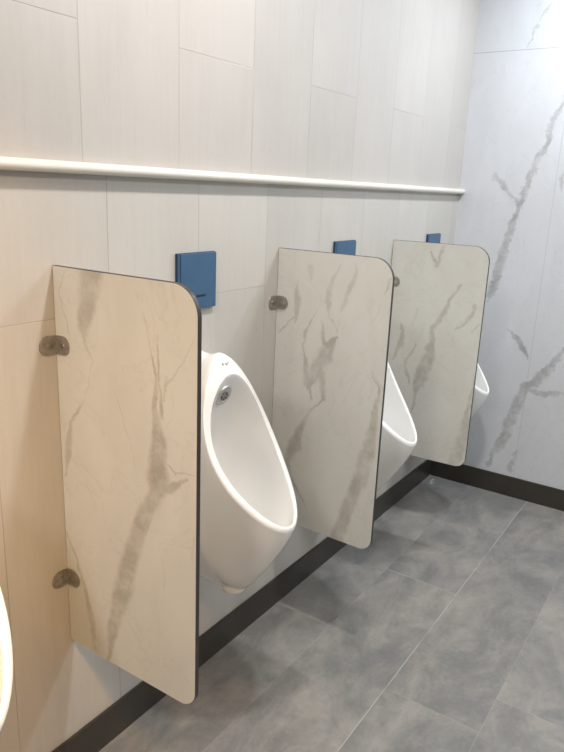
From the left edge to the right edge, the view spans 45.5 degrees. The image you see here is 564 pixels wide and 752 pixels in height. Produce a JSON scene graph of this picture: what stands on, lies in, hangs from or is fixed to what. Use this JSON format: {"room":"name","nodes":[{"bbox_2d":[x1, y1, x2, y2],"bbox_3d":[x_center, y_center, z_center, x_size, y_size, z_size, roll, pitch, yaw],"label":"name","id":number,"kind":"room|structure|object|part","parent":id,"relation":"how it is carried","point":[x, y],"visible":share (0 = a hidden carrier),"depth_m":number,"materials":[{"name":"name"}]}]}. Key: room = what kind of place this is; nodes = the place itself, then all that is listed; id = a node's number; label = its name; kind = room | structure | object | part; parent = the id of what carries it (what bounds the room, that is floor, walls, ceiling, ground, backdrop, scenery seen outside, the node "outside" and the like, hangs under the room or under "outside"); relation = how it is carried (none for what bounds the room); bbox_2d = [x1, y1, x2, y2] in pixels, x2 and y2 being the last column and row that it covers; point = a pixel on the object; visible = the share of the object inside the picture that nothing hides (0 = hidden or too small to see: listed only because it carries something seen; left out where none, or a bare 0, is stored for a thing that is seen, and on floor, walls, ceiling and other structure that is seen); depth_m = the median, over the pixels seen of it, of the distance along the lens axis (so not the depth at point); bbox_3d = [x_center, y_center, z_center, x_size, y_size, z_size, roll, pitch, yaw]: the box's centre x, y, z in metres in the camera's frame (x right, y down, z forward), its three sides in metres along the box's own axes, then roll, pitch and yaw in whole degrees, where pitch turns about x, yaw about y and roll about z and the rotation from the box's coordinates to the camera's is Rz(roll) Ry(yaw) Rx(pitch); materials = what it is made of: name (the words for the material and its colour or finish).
{"room":"public restroom","nodes":[
{"label":"public restroom","id":0,"kind":"room"},
{"bbox_2d":[0,0,479,751],"bbox_3d":[-0.599,-0.228,1.347,0.120,2.620,5.066,12,18,32],"label":"wall","id":1,"kind":"structure","parent":0,"point":[371,91],"depth_m":1.69,"materials":[{"name":"tile"}]},
{"bbox_2d":[0,587,12,734],"bbox_3d":[-0.606,0.453,1.111,0.364,0.681,0.282,12,18,32],"label":"urinal","id":2,"kind":"object","parent":1,"relation":"attached to","point":[6,650],"visible":1,"depth_m":1.12,"materials":[{"name":"white ceramic"}]},
{"bbox_2d":[39,265,201,703],"bbox_3d":[-0.344,0.247,1.418,0.400,0.916,0.059,12,18,32],"label":"partition","id":3,"kind":"object","parent":1,"relation":"attached to","point":[128,348],"depth_m":1.41,"materials":[{"name":"laminate"}]},
{"bbox_2d":[175,251,215,307],"bbox_3d":[-0.228,-0.254,1.793,0.012,0.151,0.152,12,18,32],"label":"flush plate","id":4,"kind":"object","parent":1,"relation":"attached to","point":[196,271],"visible":0.68,"depth_m":1.79,"materials":[{"name":"blue plastic"}]},
{"bbox_3d":[-0.230,-0.254,1.794,0.007,0.151,0.152,12,18,32],"label":"frame","id":5,"kind":"part","parent":4,"relation":"part of","materials":[{"name":"blue plastic"}]},
{"bbox_2d":[0,156,464,193],"bbox_3d":[-0.530,-0.398,1.257,0.028,0.024,5.066,12,18,32],"label":"trim","id":6,"kind":"structure","parent":1,"relation":"attached to","point":[6,163],"depth_m":1.65,"materials":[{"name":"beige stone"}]},
{"bbox_2d":[52,459,431,751],"bbox_3d":[-0.597,0.994,1.648,0.010,0.106,5.066,12,18,32],"label":"baseboard","id":7,"kind":"structure","parent":1,"relation":"attached to","point":[100,731],"depth_m":2.25,"materials":[{"name":"tile"}]},
{"bbox_2d":[200,351,297,593],"bbox_3d":[-0.121,0.280,1.810,0.364,0.681,0.282,12,18,32],"label":"urinal","id":8,"kind":"object","parent":1,"relation":"attached to","point":[248,505],"visible":0.82,"depth_m":1.79,"materials":[{"name":"white ceramic"}]},
{"bbox_2d":[269,248,394,548],"bbox_3d":[0.128,0.080,2.099,0.400,0.916,0.056,12,18,32],"label":"partition","id":9,"kind":"object","parent":1,"relation":"attached to","point":[334,310],"depth_m":2.09,"materials":[{"name":"laminate"}]},
{"bbox_2d":[333,240,355,254],"bbox_3d":[0.226,-0.416,2.448,0.012,0.151,0.152,12,18,32],"label":"flush plate","id":10,"kind":"object","parent":1,"relation":"attached to","point":[347,246],"visible":0.39,"depth_m":2.43,"materials":[{"name":"blue plastic"}]},
{"bbox_2d":[377,362,416,489],"bbox_3d":[0.325,0.126,2.457,0.364,0.681,0.282,12,18,32],"label":"urinal","id":11,"kind":"object","parent":1,"relation":"attached to","point":[399,435],"visible":0.24,"depth_m":2.45,"materials":[{"name":"white ceramic"}]},
{"bbox_2d":[426,233,440,242],"bbox_3d":[0.702,-0.586,3.135,0.012,0.151,0.152,12,18,32],"label":"flush plate","id":12,"kind":"object","parent":1,"relation":"attached to","point":[433,238],"visible":0.31,"depth_m":3.11,"materials":[{"name":"blue plastic"}]},
{"bbox_2d":[388,240,489,465],"bbox_3d":[0.604,-0.084,2.788,0.403,0.916,0.056,11,18,29],"label":"partition","id":13,"kind":"object","parent":1,"relation":"attached to","point":[439,295],"depth_m":2.77,"materials":[{"name":"laminate"}]},
{"bbox_2d":[471,364,488,416],"bbox_3d":[0.792,-0.035,3.132,0.364,0.681,0.282,12,18,32],"label":"urinal","id":14,"kind":"object","parent":1,"relation":"attached to","point":[481,391],"visible":0.1,"depth_m":3.08,"materials":[{"name":"white ceramic"}]},
{"bbox_2d":[99,475,563,751],"bbox_3d":[0.514,1.338,0.964,2.940,0.100,5.306,12,18,32],"label":"floor","id":15,"kind":"structure","parent":0,"point":[445,632],"depth_m":2.24,"materials":[{"name":"grey tile"}]},
{"bbox_2d":[454,0,563,489],"bbox_3d":[1.967,-0.500,2.721,2.820,2.620,0.120,12,18,32],"label":"wall","id":16,"kind":"structure","parent":0,"point":[511,206],"depth_m":3.19,"materials":[{"name":"white stone"}]},
{"bbox_2d":[430,461,563,510],"bbox_3d":[1.933,0.735,2.969,2.690,0.106,0.010,12,18,32],"label":"baseboard","id":17,"kind":"structure","parent":16,"relation":"attached to","point":[532,492],"depth_m":3.47,"materials":[{"name":"tile"}]}
]}

